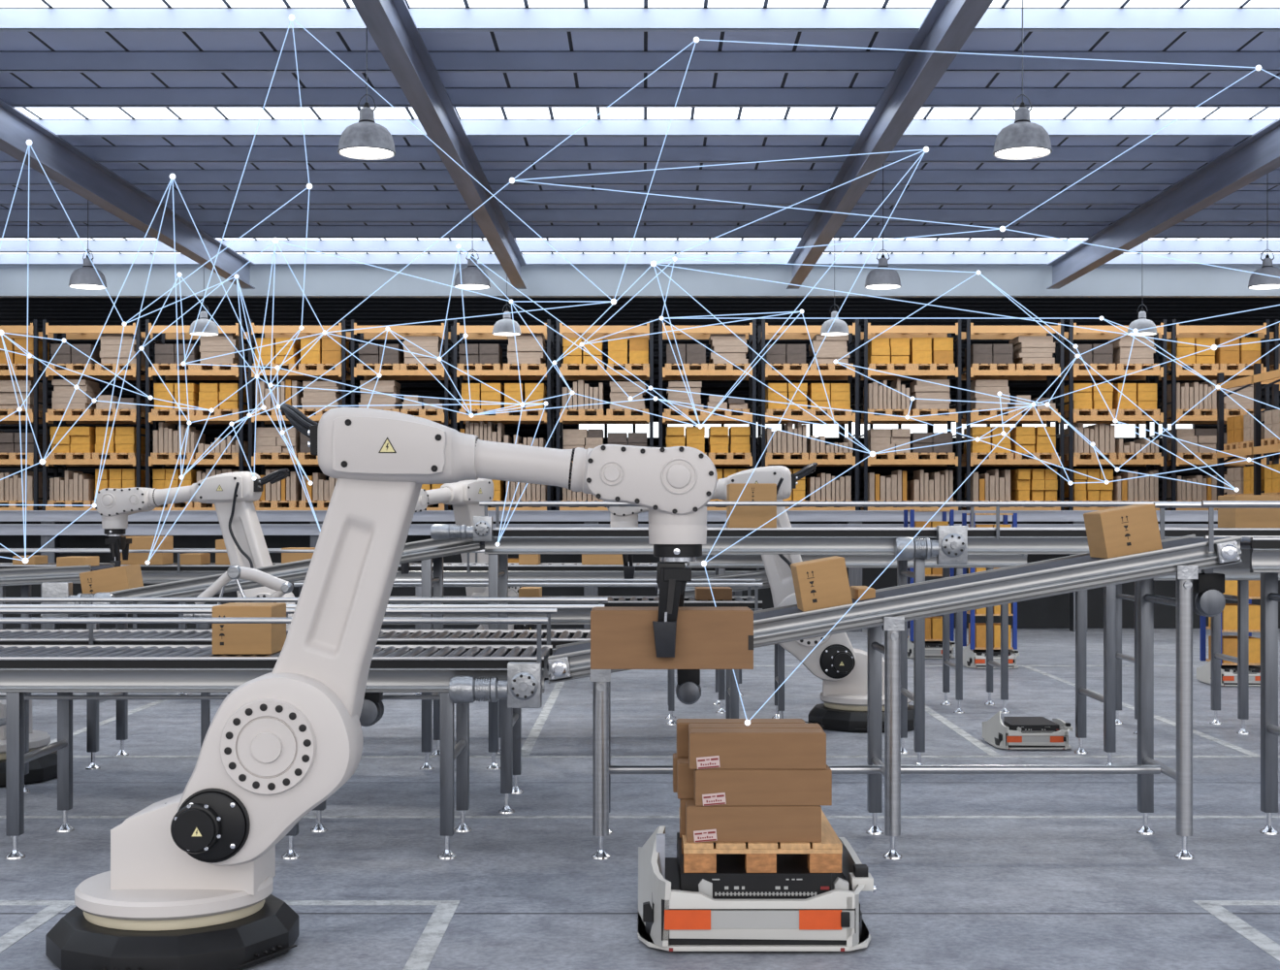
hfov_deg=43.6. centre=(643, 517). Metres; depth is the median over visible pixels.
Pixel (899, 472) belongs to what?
parcel
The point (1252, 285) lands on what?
diffuser
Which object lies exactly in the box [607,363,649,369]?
wooden pallet
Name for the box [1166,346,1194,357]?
carton
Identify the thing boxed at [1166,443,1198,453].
parcel
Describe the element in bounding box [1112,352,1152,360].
carton
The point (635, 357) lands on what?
carton
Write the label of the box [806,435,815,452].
parcel
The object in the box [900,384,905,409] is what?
parcel
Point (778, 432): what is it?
parcel
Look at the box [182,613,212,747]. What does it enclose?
support leg
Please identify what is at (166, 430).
parcel
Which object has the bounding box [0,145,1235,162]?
ceiling
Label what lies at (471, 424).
parcel
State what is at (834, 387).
carton
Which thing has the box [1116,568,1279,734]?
conveyor
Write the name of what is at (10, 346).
carton
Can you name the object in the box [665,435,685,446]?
carton
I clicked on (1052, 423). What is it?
window
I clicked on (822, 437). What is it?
parcel
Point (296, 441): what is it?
parcel
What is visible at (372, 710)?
motor
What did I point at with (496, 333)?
diffuser
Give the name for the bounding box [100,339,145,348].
carton
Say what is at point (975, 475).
parcel
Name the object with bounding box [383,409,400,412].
wooden pallet
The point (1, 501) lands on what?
wooden pallet
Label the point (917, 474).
parcel
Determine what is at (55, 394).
carton
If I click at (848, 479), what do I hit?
parcel
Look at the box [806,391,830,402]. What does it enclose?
carton
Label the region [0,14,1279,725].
network lines
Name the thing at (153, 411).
wooden pallet
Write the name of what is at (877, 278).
pendant lamp
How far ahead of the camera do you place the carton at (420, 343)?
30.06 m
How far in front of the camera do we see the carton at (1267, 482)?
27.16 m
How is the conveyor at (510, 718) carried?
on the floor
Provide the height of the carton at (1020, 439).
0.159 m
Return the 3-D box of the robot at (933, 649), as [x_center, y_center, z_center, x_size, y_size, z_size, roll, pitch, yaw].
[3.074,1.379,17.253,0.517,0.242,0.523,0,0,0]
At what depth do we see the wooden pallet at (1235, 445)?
28.70 m
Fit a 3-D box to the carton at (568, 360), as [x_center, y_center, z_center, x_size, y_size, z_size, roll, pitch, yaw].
[-1.344,-2.975,30.508,0.344,0.159,0.800,0,0,0]
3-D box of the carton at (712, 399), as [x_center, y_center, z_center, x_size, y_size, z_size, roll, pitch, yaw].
[1.363,-2.241,30.475,0.260,0.130,0.800,0,0,0]
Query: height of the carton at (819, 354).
0.101 m
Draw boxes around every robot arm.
[0,692,57,787]
[45,403,717,969]
[94,468,295,629]
[400,478,548,679]
[606,462,913,732]
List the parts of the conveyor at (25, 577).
leg, leg, rail, rail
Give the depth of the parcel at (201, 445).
30.08 m
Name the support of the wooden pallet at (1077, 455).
on the rack at (764, 332)
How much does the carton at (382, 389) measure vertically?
0.120 m
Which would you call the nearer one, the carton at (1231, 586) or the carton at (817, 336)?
the carton at (1231, 586)
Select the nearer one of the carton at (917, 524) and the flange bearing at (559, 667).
the flange bearing at (559, 667)
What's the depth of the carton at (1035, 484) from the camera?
30.06 m
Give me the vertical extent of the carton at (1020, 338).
0.115 m
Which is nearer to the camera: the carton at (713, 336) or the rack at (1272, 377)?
the rack at (1272, 377)
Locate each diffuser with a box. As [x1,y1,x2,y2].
[70,284,103,287]
[191,332,217,334]
[340,147,393,158]
[456,284,488,287]
[495,332,518,334]
[822,332,845,334]
[866,284,898,287]
[995,147,1049,158]
[1129,332,1154,334]
[1250,284,1279,287]
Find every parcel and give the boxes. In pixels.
[0,472,4,500]
[4,472,23,500]
[9,478,13,500]
[13,475,23,500]
[17,478,23,500]
[23,470,42,500]
[27,476,48,500]
[49,478,54,500]
[54,477,64,500]
[60,480,64,500]
[64,470,83,500]
[68,479,73,500]
[73,473,92,500]
[78,474,96,500]
[83,479,95,500]
[153,430,159,452]
[159,421,175,452]
[163,427,176,452]
[168,428,178,452]
[173,430,178,452]
[178,424,195,452]
[184,427,200,452]
[191,431,205,452]
[196,471,206,481]
[198,443,205,452]
[201,472,206,479]
[204,444,210,452]
[210,442,215,452]
[210,469,221,476]
[215,437,225,452]
[220,439,226,452]
[226,435,239,452]
[231,445,235,452]
[235,440,248,453]
[255,379,261,409]
[256,427,281,437]
[256,437,276,446]
[256,446,282,452]
[259,381,271,407]
[259,475,265,500]
[264,388,271,409]
[265,469,271,500]
[271,384,281,409]
[271,469,278,500]
[276,386,281,409]
[276,437,301,447]
[277,480,281,500]
[281,381,285,405]
[281,427,300,438]
[281,478,286,500]
[282,446,300,452]
[285,379,291,405]
[286,476,290,500]
[290,471,304,500]
[291,380,303,409]
[301,475,308,500]
[306,476,313,500]
[313,472,325,500]
[318,479,323,500]
[323,480,328,500]
[328,477,335,500]
[465,420,471,434]
[470,422,474,434]
[474,422,479,439]
[480,420,485,440]
[483,423,487,440]
[487,421,494,441]
[491,431,497,442]
[497,422,504,442]
[503,435,511,443]
[506,480,510,500]
[510,480,515,500]
[513,434,521,444]
[515,481,520,500]
[520,481,526,500]
[523,437,527,445]
[526,482,532,500]
[527,437,533,446]
[532,483,536,500]
[533,438,539,446]
[536,483,541,500]
[539,437,545,447]
[541,484,546,500]
[562,386,568,410]
[562,487,567,500]
[563,429,587,438]
[563,437,585,445]
[563,445,584,448]
[567,480,572,501]
[568,387,573,410]
[572,491,576,500]
[573,381,578,410]
[576,491,582,501]
[577,379,584,409]
[582,492,587,501]
[584,383,589,410]
[584,445,598,448]
[585,437,603,445]
[587,429,603,438]
[587,493,592,500]
[589,386,593,409]
[593,386,599,410]
[599,382,603,409]
[765,426,771,452]
[771,430,776,453]
[776,430,780,452]
[780,431,786,453]
[784,422,793,453]
[793,428,797,452]
[794,421,801,452]
[801,424,806,452]
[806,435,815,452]
[806,477,814,500]
[814,477,820,500]
[815,435,825,452]
[815,440,819,452]
[816,473,825,500]
[825,445,830,452]
[825,473,831,500]
[827,443,833,452]
[831,476,834,500]
[833,442,837,453]
[834,477,844,500]
[834,480,839,500]
[837,443,842,452]
[841,442,848,452]
[841,476,851,500]
[843,436,852,452]
[863,383,872,411]
[867,428,891,438]
[867,437,890,445]
[867,444,895,452]
[867,472,874,500]
[871,382,877,409]
[874,474,879,500]
[877,380,886,410]
[877,384,882,409]
[879,476,885,500]
[885,474,896,500]
[885,478,891,500]
[886,386,891,409]
[890,437,910,444]
[891,378,900,409]
[891,388,896,410]
[891,428,910,437]
[891,470,901,500]
[895,444,910,452]
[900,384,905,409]
[901,471,906,500]
[905,387,909,409]
[907,480,919,500]
[913,469,924,500]
[924,472,928,500]
[928,472,939,500]
[928,480,933,500]
[937,470,948,500]
[939,474,944,500]
[948,470,953,500]
[964,472,978,500]
[978,473,989,500]
[978,479,984,500]
[986,469,998,500]
[989,475,994,500]
[998,469,1010,500]
[998,477,1004,500]
[1063,426,1077,453]
[1066,422,1083,452]
[1083,424,1098,452]
[1083,427,1088,452]
[1088,428,1093,452]
[1090,423,1104,452]
[1104,424,1109,452]
[1107,476,1120,500]
[1109,424,1115,452]
[1115,438,1122,452]
[1116,472,1133,500]
[1120,470,1137,500]
[1120,479,1127,500]
[1122,442,1134,452]
[1122,445,1129,452]
[1133,438,1150,452]
[1134,443,1140,452]
[1137,471,1153,500]
[1137,473,1149,500]
[1137,477,1144,500]
[1140,444,1146,452]
[1141,470,1158,500]
[1150,440,1154,452]
[1154,440,1158,452]
[1166,382,1180,411]
[1166,428,1194,437]
[1166,435,1197,444]
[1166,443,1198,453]
[1166,476,1181,500]
[1180,383,1188,409]
[1180,386,1184,409]
[1181,479,1185,500]
[1183,475,1202,500]
[1185,479,1191,500]
[1186,478,1196,500]
[1188,382,1198,409]
[1188,386,1193,409]
[1194,428,1216,435]
[1197,435,1216,443]
[1198,380,1216,409]
[1198,384,1203,409]
[1198,443,1215,452]
[1202,475,1216,500]
[1202,478,1206,500]
[1203,384,1207,409]
[1206,478,1211,500]
[1207,386,1211,409]
[1223,474,1226,493]
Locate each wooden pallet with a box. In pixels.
[0,363,42,370]
[0,409,42,417]
[0,452,42,460]
[0,500,42,507]
[47,409,94,415]
[47,452,92,458]
[47,500,92,507]
[48,363,95,369]
[92,452,145,460]
[94,409,145,417]
[95,363,152,374]
[150,452,195,458]
[151,409,195,415]
[152,363,194,369]
[157,501,193,507]
[193,501,215,507]
[194,363,248,374]
[195,409,248,418]
[195,452,248,460]
[252,363,298,369]
[253,409,285,415]
[253,500,299,507]
[255,452,297,458]
[297,452,318,458]
[298,363,350,374]
[298,409,329,415]
[299,500,330,507]
[356,363,399,369]
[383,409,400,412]
[399,363,444,369]
[400,409,448,418]
[427,503,450,507]
[457,363,503,369]
[459,409,502,415]
[502,409,546,415]
[503,363,546,369]
[504,500,546,507]
[560,409,604,415]
[560,500,605,507]
[561,363,605,369]
[606,409,648,415]
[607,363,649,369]
[663,409,706,415]
[664,363,707,369]
[679,809,842,872]
[706,409,749,415]
[706,452,751,458]
[707,363,750,369]
[765,363,807,369]
[765,409,809,415]
[765,452,808,458]
[783,500,807,507]
[807,363,853,369]
[807,500,852,507]
[808,452,852,458]
[809,409,852,415]
[861,409,910,418]
[862,500,911,507]
[863,363,912,374]
[863,452,912,459]
[910,409,956,415]
[911,500,956,507]
[912,363,955,369]
[912,452,955,458]
[960,452,1013,460]
[962,363,1015,374]
[962,409,1015,418]
[962,500,1015,507]
[1013,452,1057,458]
[1015,363,1059,369]
[1015,409,1057,415]
[1015,500,1059,507]
[1063,363,1115,374]
[1063,409,1115,418]
[1063,452,1116,460]
[1063,500,1115,507]
[1115,363,1159,369]
[1115,409,1159,415]
[1115,500,1159,507]
[1116,452,1161,458]
[1166,363,1218,374]
[1166,409,1216,418]
[1166,452,1216,460]
[1166,500,1202,501]
[1218,363,1263,369]
[1223,409,1264,415]
[1223,442,1240,449]
[1223,453,1263,458]
[1240,440,1253,447]
[1260,437,1279,446]
[1260,492,1279,494]
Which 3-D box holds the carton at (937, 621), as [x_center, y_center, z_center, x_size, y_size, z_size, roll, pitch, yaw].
[3.160,1.181,17.245,0.165,0.220,0.370,0,0,0]
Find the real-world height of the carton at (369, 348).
0.185 m
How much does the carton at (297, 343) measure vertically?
0.159 m
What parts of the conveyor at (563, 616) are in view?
guard rail, rail, rail, rail, guard rail, leg, leg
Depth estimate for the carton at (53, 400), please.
30.07 m
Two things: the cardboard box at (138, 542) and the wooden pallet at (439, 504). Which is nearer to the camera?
the cardboard box at (138, 542)
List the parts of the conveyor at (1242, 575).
leg, leg, leg, rail, leg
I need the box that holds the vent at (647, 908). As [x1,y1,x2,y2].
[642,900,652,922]
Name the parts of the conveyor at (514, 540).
leg, leg, guard rail, guard rail, rail, rail, rail, leg, leg, leg, leg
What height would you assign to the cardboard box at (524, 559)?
0.122 m
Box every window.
[576,419,664,439]
[664,423,748,439]
[756,419,841,439]
[841,420,930,439]
[930,420,1019,439]
[1019,420,1108,439]
[1108,420,1196,439]
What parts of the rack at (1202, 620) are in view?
post, post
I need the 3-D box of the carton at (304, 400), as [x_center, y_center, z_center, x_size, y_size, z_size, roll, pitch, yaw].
[-6.107,-2.211,30.482,0.668,0.103,0.800,0,0,0]
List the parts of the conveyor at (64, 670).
leg, leg, under rail, rail, rail, guard rail, rail, guard rail, leg, leg, leg, leg, rail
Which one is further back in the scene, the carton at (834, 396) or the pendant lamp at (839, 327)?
the carton at (834, 396)
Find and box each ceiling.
[0,0,1279,253]
[0,51,1279,72]
[0,87,1279,107]
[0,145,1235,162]
[0,169,1279,185]
[0,190,1279,204]
[0,208,1279,223]
[0,224,1279,238]
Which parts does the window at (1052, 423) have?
pane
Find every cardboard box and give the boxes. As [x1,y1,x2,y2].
[12,555,47,564]
[56,556,99,566]
[79,564,143,593]
[120,536,173,564]
[180,552,210,564]
[212,602,286,654]
[215,539,225,549]
[215,552,230,564]
[281,546,315,563]
[518,553,540,564]
[518,586,542,597]
[581,553,623,564]
[590,607,753,669]
[672,752,688,792]
[676,718,805,757]
[676,758,693,799]
[679,799,694,833]
[685,800,821,842]
[688,723,822,729]
[688,728,826,768]
[693,764,831,805]
[695,586,732,600]
[726,482,776,528]
[790,555,852,611]
[849,585,875,600]
[1083,503,1162,558]
[1217,494,1279,528]
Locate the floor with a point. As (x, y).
(963, 893)
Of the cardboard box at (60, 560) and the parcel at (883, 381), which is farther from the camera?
the parcel at (883, 381)
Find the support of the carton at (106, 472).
on the carton at (104, 484)
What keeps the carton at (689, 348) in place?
on the carton at (690, 359)
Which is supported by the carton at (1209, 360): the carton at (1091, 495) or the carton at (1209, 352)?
the carton at (1209, 352)
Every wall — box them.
[0,264,1279,297]
[0,297,1279,510]
[1196,423,1226,432]
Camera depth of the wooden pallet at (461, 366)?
30.02 m
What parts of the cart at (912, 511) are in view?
post, post, post, post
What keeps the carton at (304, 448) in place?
on the wooden pallet at (300, 455)
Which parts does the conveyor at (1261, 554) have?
guard rail, rail, guard rail, rail, rail, rail, leg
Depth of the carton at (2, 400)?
30.08 m
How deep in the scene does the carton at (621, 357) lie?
30.09 m
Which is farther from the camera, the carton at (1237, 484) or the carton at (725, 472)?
the carton at (725, 472)
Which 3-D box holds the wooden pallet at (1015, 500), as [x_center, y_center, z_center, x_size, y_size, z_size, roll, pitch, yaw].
[7.407,-0.263,30.470,0.800,0.125,0.900,0,0,0]
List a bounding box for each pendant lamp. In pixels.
[68,199,107,288]
[189,266,219,335]
[337,28,395,159]
[453,249,490,288]
[492,274,521,335]
[820,238,849,335]
[864,163,901,288]
[992,0,1052,159]
[1127,304,1157,335]
[1248,249,1279,288]
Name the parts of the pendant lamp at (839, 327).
lamp shade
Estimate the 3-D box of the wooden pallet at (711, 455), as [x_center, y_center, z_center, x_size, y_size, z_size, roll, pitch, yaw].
[1.618,-1.163,30.470,0.800,0.125,0.900,0,0,0]
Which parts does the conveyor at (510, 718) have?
leg, rail, rail, guard rail, guard rail, leg, leg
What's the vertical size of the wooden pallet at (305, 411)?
0.125 m
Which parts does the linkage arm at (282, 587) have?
push rod, push rod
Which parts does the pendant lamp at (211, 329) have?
lamp shade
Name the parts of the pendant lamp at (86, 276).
lamp shade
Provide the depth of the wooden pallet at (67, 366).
30.02 m
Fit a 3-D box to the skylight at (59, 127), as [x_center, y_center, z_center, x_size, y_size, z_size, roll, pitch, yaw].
[0.000,-4.200,17.240,29.000,0.180,0.070,0,0,0]
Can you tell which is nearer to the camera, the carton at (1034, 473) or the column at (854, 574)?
the column at (854, 574)
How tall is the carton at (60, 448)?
0.159 m
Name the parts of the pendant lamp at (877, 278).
lamp shade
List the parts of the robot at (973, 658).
panel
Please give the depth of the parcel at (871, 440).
30.10 m
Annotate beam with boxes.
[0,97,255,288]
[351,0,526,288]
[786,0,992,288]
[1046,118,1279,288]
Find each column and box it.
[846,521,862,631]
[1069,521,1087,631]
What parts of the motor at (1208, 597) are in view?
motor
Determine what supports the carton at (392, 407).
on the wooden pallet at (398, 410)
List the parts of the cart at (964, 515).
post, post, post, post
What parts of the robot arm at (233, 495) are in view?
plate, arm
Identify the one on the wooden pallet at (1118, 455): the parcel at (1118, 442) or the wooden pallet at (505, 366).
the parcel at (1118, 442)
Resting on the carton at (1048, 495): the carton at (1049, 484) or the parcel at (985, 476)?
the carton at (1049, 484)
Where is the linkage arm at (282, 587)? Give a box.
[194,565,293,694]
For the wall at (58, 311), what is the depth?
33.00 m
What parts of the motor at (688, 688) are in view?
motor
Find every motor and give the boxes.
[41,581,116,617]
[359,692,383,726]
[430,515,492,541]
[448,661,542,707]
[675,669,701,703]
[894,525,967,564]
[1192,567,1225,616]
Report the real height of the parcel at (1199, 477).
0.477 m
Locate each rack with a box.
[0,319,1279,510]
[1216,363,1279,510]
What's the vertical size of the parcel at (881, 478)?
0.460 m
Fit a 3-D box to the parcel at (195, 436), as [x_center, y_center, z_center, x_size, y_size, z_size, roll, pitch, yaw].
[-8.497,-1.422,30.500,0.061,0.391,0.800,0,0,0]
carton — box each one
[0,337,14,351]
[0,351,14,363]
[0,380,42,387]
[0,385,42,394]
[0,391,42,400]
[0,398,42,406]
[0,404,42,410]
[0,432,15,443]
[0,443,14,452]
[14,337,49,354]
[14,351,49,367]
[14,432,49,444]
[14,443,49,453]
[50,344,71,353]
[50,426,69,435]
[50,435,70,444]
[51,353,71,363]
[51,379,99,387]
[51,397,97,405]
[51,444,69,452]
[52,390,98,399]
[52,403,95,409]
[54,384,100,393]
[69,426,95,436]
[69,444,95,452]
[70,435,95,445]
[71,344,100,356]
[71,353,100,364]
[95,444,115,452]
[95,469,109,479]
[95,480,109,489]
[96,402,118,409]
[96,426,115,435]
[96,435,115,444]
[97,394,119,402]
[99,333,145,342]
[99,351,145,360]
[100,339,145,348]
[100,345,145,353]
[100,357,145,365]
[109,469,122,479]
[109,479,122,488]
[115,426,145,437]
[115,435,145,446]
[115,444,145,453]
[117,397,145,404]
[118,403,145,410]
[122,469,145,479]
[122,479,145,487]
[152,469,165,479]
[152,480,164,488]
[153,383,174,391]
[154,391,174,400]
[154,400,174,409]
[155,344,174,353]
[155,353,175,364]
[164,479,179,488]
[165,469,179,479]
[174,344,200,355]
[174,383,199,393]
[174,391,198,401]
[174,400,198,409]
[175,353,200,364]
[179,469,202,479]
[179,479,196,486]
[198,333,239,340]
[198,391,219,400]
[198,400,219,409]
[199,346,245,355]
[199,383,220,391]
[200,339,246,350]
[200,352,245,361]
[200,357,239,364]
[219,391,247,403]
[219,400,248,410]
[220,383,248,394]
[254,354,275,364]
[255,346,275,355]
[256,337,275,347]
[275,337,300,350]
[275,346,300,357]
[275,355,300,364]
[300,337,321,351]
[300,351,321,364]
[300,432,310,443]
[300,443,310,452]
[301,397,341,404]
[302,381,341,387]
[302,403,341,409]
[303,386,341,393]
[303,391,341,399]
[321,337,349,354]
[321,351,349,367]
[358,343,379,353]
[358,353,379,364]
[358,402,400,410]
[359,385,399,394]
[360,380,400,388]
[360,392,401,400]
[360,397,402,404]
[379,344,404,357]
[379,353,404,366]
[402,402,424,410]
[403,341,443,351]
[403,347,443,354]
[404,336,444,345]
[404,352,444,359]
[404,357,444,366]
[404,394,422,402]
[420,483,432,489]
[422,397,444,404]
[424,403,444,410]
[432,482,444,489]
[459,344,479,353]
[459,353,479,366]
[461,383,480,392]
[461,391,480,400]
[461,400,480,410]
[479,343,502,357]
[479,353,502,366]
[480,383,504,393]
[480,391,504,402]
[480,400,504,410]
[492,480,504,490]
[492,489,504,500]
[504,383,525,394]
[504,391,525,401]
[504,400,525,410]
[507,333,544,341]
[507,344,545,354]
[507,351,545,361]
[508,338,544,347]
[508,357,543,366]
[508,557,518,562]
[524,383,545,394]
[525,391,545,401]
[525,400,545,410]
[562,337,583,351]
[563,346,582,356]
[563,355,582,366]
[582,337,603,350]
[582,354,603,366]
[583,346,603,358]
[608,337,627,351]
[608,351,627,366]
[608,432,627,443]
[609,381,644,388]
[609,392,642,399]
[609,404,644,410]
[610,385,645,395]
[610,397,644,404]
[628,432,646,443]
[628,443,646,446]
[629,337,648,351]
[629,351,648,366]
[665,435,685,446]
[666,344,685,353]
[666,353,685,366]
[666,386,701,395]
[666,426,684,435]
[666,444,684,447]
[667,398,701,406]
[668,381,702,386]
[668,392,700,398]
[669,404,703,410]
[685,344,705,356]
[685,353,705,366]
[685,426,704,436]
[685,435,704,445]
[685,444,704,452]
[705,402,727,410]
[707,394,723,402]
[707,435,728,446]
[708,333,745,344]
[708,352,745,362]
[708,426,728,436]
[708,444,728,453]
[710,339,746,350]
[711,358,747,366]
[712,346,747,354]
[716,469,722,479]
[722,469,735,478]
[726,397,744,405]
[727,403,747,410]
[728,426,749,437]
[728,444,750,453]
[729,435,749,445]
[765,344,785,355]
[765,353,785,366]
[765,383,787,394]
[765,391,787,403]
[765,400,787,410]
[785,344,805,354]
[785,353,805,366]
[787,383,807,392]
[787,391,806,400]
[787,400,807,410]
[791,469,804,479]
[791,480,805,490]
[791,489,804,500]
[806,383,830,394]
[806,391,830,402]
[807,400,830,410]
[808,340,846,351]
[809,346,847,355]
[809,357,848,366]
[811,334,848,341]
[811,352,849,359]
[830,383,849,391]
[830,391,850,400]
[830,400,850,410]
[867,337,889,349]
[867,346,890,357]
[867,354,890,366]
[889,337,909,347]
[890,346,909,355]
[890,355,909,366]
[909,337,931,351]
[909,351,931,364]
[909,379,949,387]
[909,384,949,394]
[909,391,949,400]
[909,397,950,406]
[909,432,932,443]
[910,403,949,410]
[910,443,931,452]
[914,520,930,527]
[925,567,930,574]
[925,617,930,639]
[928,520,948,527]
[928,615,942,639]
[930,567,942,574]
[931,337,953,351]
[931,351,953,366]
[931,432,952,443]
[931,443,952,452]
[963,426,991,437]
[963,435,990,446]
[963,444,991,453]
[964,344,991,357]
[964,353,991,366]
[968,524,992,527]
[968,567,986,573]
[968,607,986,613]
[968,622,986,647]
[970,380,1007,387]
[970,385,1009,394]
[970,392,1009,399]
[970,397,1010,405]
[970,403,1007,409]
[990,435,1010,444]
[991,426,1010,435]
[991,444,1010,452]
[992,344,1012,353]
[992,353,1012,366]
[992,524,1010,527]
[992,603,1010,613]
[992,622,1010,647]
[1007,395,1030,404]
[1007,402,1034,409]
[1009,335,1053,346]
[1010,426,1034,436]
[1010,435,1035,445]
[1010,444,1034,452]
[1010,469,1029,479]
[1010,480,1029,490]
[1010,489,1029,500]
[1012,342,1055,351]
[1012,347,1055,355]
[1012,352,1052,361]
[1013,357,1055,366]
[1026,469,1044,479]
[1029,479,1044,490]
[1029,489,1043,500]
[1030,397,1052,403]
[1034,403,1055,409]
[1034,426,1055,435]
[1034,444,1055,452]
[1035,435,1055,444]
[1043,479,1057,490]
[1043,489,1056,500]
[1044,469,1056,479]
[1063,344,1091,357]
[1063,353,1091,366]
[1063,383,1091,394]
[1063,391,1091,403]
[1063,400,1091,411]
[1063,469,1087,479]
[1063,480,1086,490]
[1063,489,1086,500]
[1083,469,1099,479]
[1086,479,1100,490]
[1086,489,1099,500]
[1091,343,1113,353]
[1091,353,1112,364]
[1091,383,1113,391]
[1091,391,1112,401]
[1091,400,1112,409]
[1099,469,1113,479]
[1099,480,1113,490]
[1099,490,1112,500]
[1108,335,1153,343]
[1112,347,1155,354]
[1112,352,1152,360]
[1112,358,1153,364]
[1112,383,1136,392]
[1112,391,1136,401]
[1112,400,1136,409]
[1113,341,1153,349]
[1136,383,1156,391]
[1136,391,1156,400]
[1136,400,1156,409]
[1166,337,1194,350]
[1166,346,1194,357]
[1166,354,1195,366]
[1194,337,1215,347]
[1194,346,1215,355]
[1195,355,1215,364]
[1208,603,1237,629]
[1208,635,1237,662]
[1214,351,1239,364]
[1215,337,1239,351]
[1223,385,1253,391]
[1223,390,1253,397]
[1223,397,1253,403]
[1223,403,1253,409]
[1223,432,1226,443]
[1223,579,1237,595]
[1226,416,1234,430]
[1226,429,1234,443]
[1226,467,1234,480]
[1226,480,1234,494]
[1228,635,1260,662]
[1229,603,1260,629]
[1234,415,1245,429]
[1234,428,1243,442]
[1234,467,1243,480]
[1234,480,1243,493]
[1239,337,1260,351]
[1239,351,1260,363]
[1243,414,1251,427]
[1243,427,1250,441]
[1243,466,1250,479]
[1243,480,1250,493]
[1248,579,1260,596]
[1250,412,1264,426]
[1250,426,1264,440]
[1250,465,1264,479]
[1250,479,1264,493]
[1260,345,1279,357]
[1260,353,1279,366]
[1264,410,1272,424]
[1264,423,1272,438]
[1264,464,1273,479]
[1264,479,1272,492]
[1272,409,1279,423]
[1272,422,1279,437]
[1272,463,1279,478]
[1272,478,1279,492]
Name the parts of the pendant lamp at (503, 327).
lamp shade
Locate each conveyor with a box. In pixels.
[0,547,762,695]
[0,562,115,694]
[0,597,607,813]
[0,608,557,859]
[40,537,484,768]
[293,578,762,718]
[479,501,1279,768]
[546,534,1242,859]
[656,569,784,725]
[687,553,1027,712]
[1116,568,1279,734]
[1153,500,1279,833]
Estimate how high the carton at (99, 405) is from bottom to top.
0.130 m
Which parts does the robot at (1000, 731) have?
panel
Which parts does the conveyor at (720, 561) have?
leg, leg, rail, leg, leg, leg, leg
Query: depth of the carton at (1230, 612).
14.26 m
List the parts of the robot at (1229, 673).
panel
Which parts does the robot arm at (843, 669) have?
plate, arm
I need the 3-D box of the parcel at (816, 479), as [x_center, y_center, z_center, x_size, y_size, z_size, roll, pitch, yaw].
[3.275,-0.545,30.508,0.091,0.438,0.800,0,0,0]
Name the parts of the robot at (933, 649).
panel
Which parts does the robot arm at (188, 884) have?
arm, plate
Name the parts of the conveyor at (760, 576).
leg, leg, rail, rail, leg, leg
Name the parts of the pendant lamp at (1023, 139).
lamp shade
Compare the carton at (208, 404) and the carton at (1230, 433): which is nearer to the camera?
the carton at (1230, 433)
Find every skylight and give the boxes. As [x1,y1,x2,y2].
[0,7,1279,31]
[0,239,1279,252]
[0,253,1279,264]
[32,119,1277,136]
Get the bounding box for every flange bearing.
[547,656,571,679]
[1216,540,1239,563]
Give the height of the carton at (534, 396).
0.159 m
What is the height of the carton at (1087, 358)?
0.185 m
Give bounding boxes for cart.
[903,509,954,640]
[961,512,1017,649]
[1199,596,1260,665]
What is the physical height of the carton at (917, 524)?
0.220 m
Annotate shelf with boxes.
[907,509,950,511]
[907,636,950,640]
[925,574,950,575]
[966,512,1013,514]
[966,610,1013,615]
[966,643,1013,649]
[1206,626,1260,632]
[1206,658,1260,665]
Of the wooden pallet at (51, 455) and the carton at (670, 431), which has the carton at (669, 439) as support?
the carton at (670, 431)
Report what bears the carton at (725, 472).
on the carton
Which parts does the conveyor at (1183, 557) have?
leg, leg, leg, rail, leg, rail, leg, leg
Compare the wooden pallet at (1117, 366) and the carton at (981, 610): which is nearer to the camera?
the carton at (981, 610)
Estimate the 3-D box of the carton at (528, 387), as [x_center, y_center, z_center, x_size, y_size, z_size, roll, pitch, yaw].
[-2.061,-2.455,30.480,0.355,0.159,0.800,0,0,0]
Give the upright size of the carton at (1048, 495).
0.194 m
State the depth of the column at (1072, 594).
21.13 m
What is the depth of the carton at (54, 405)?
30.08 m
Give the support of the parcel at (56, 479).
on the wooden pallet at (48, 501)
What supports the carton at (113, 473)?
on the carton at (113, 483)
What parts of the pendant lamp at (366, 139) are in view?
lamp shade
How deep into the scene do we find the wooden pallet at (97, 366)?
30.02 m
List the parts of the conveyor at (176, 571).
guard rail, leg, leg, guard rail, rail, rail, rail, leg, leg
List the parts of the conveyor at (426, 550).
leg, leg, rail, leg, leg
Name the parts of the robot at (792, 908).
panel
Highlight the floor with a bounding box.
[0,628,1279,969]
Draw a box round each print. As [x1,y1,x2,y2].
[694,831,716,841]
[697,757,719,768]
[703,794,725,805]
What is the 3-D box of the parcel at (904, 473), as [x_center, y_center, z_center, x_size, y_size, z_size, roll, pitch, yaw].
[4.910,-0.605,30.509,0.078,0.558,0.800,0,0,0]
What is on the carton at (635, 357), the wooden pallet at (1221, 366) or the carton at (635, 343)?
the carton at (635, 343)
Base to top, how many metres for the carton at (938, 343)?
0.245 m
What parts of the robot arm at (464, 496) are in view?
arm, plate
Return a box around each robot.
[637,825,875,951]
[907,636,955,658]
[962,643,1020,668]
[982,710,1073,749]
[1196,661,1260,685]
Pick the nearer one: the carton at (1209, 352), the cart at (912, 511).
the cart at (912, 511)

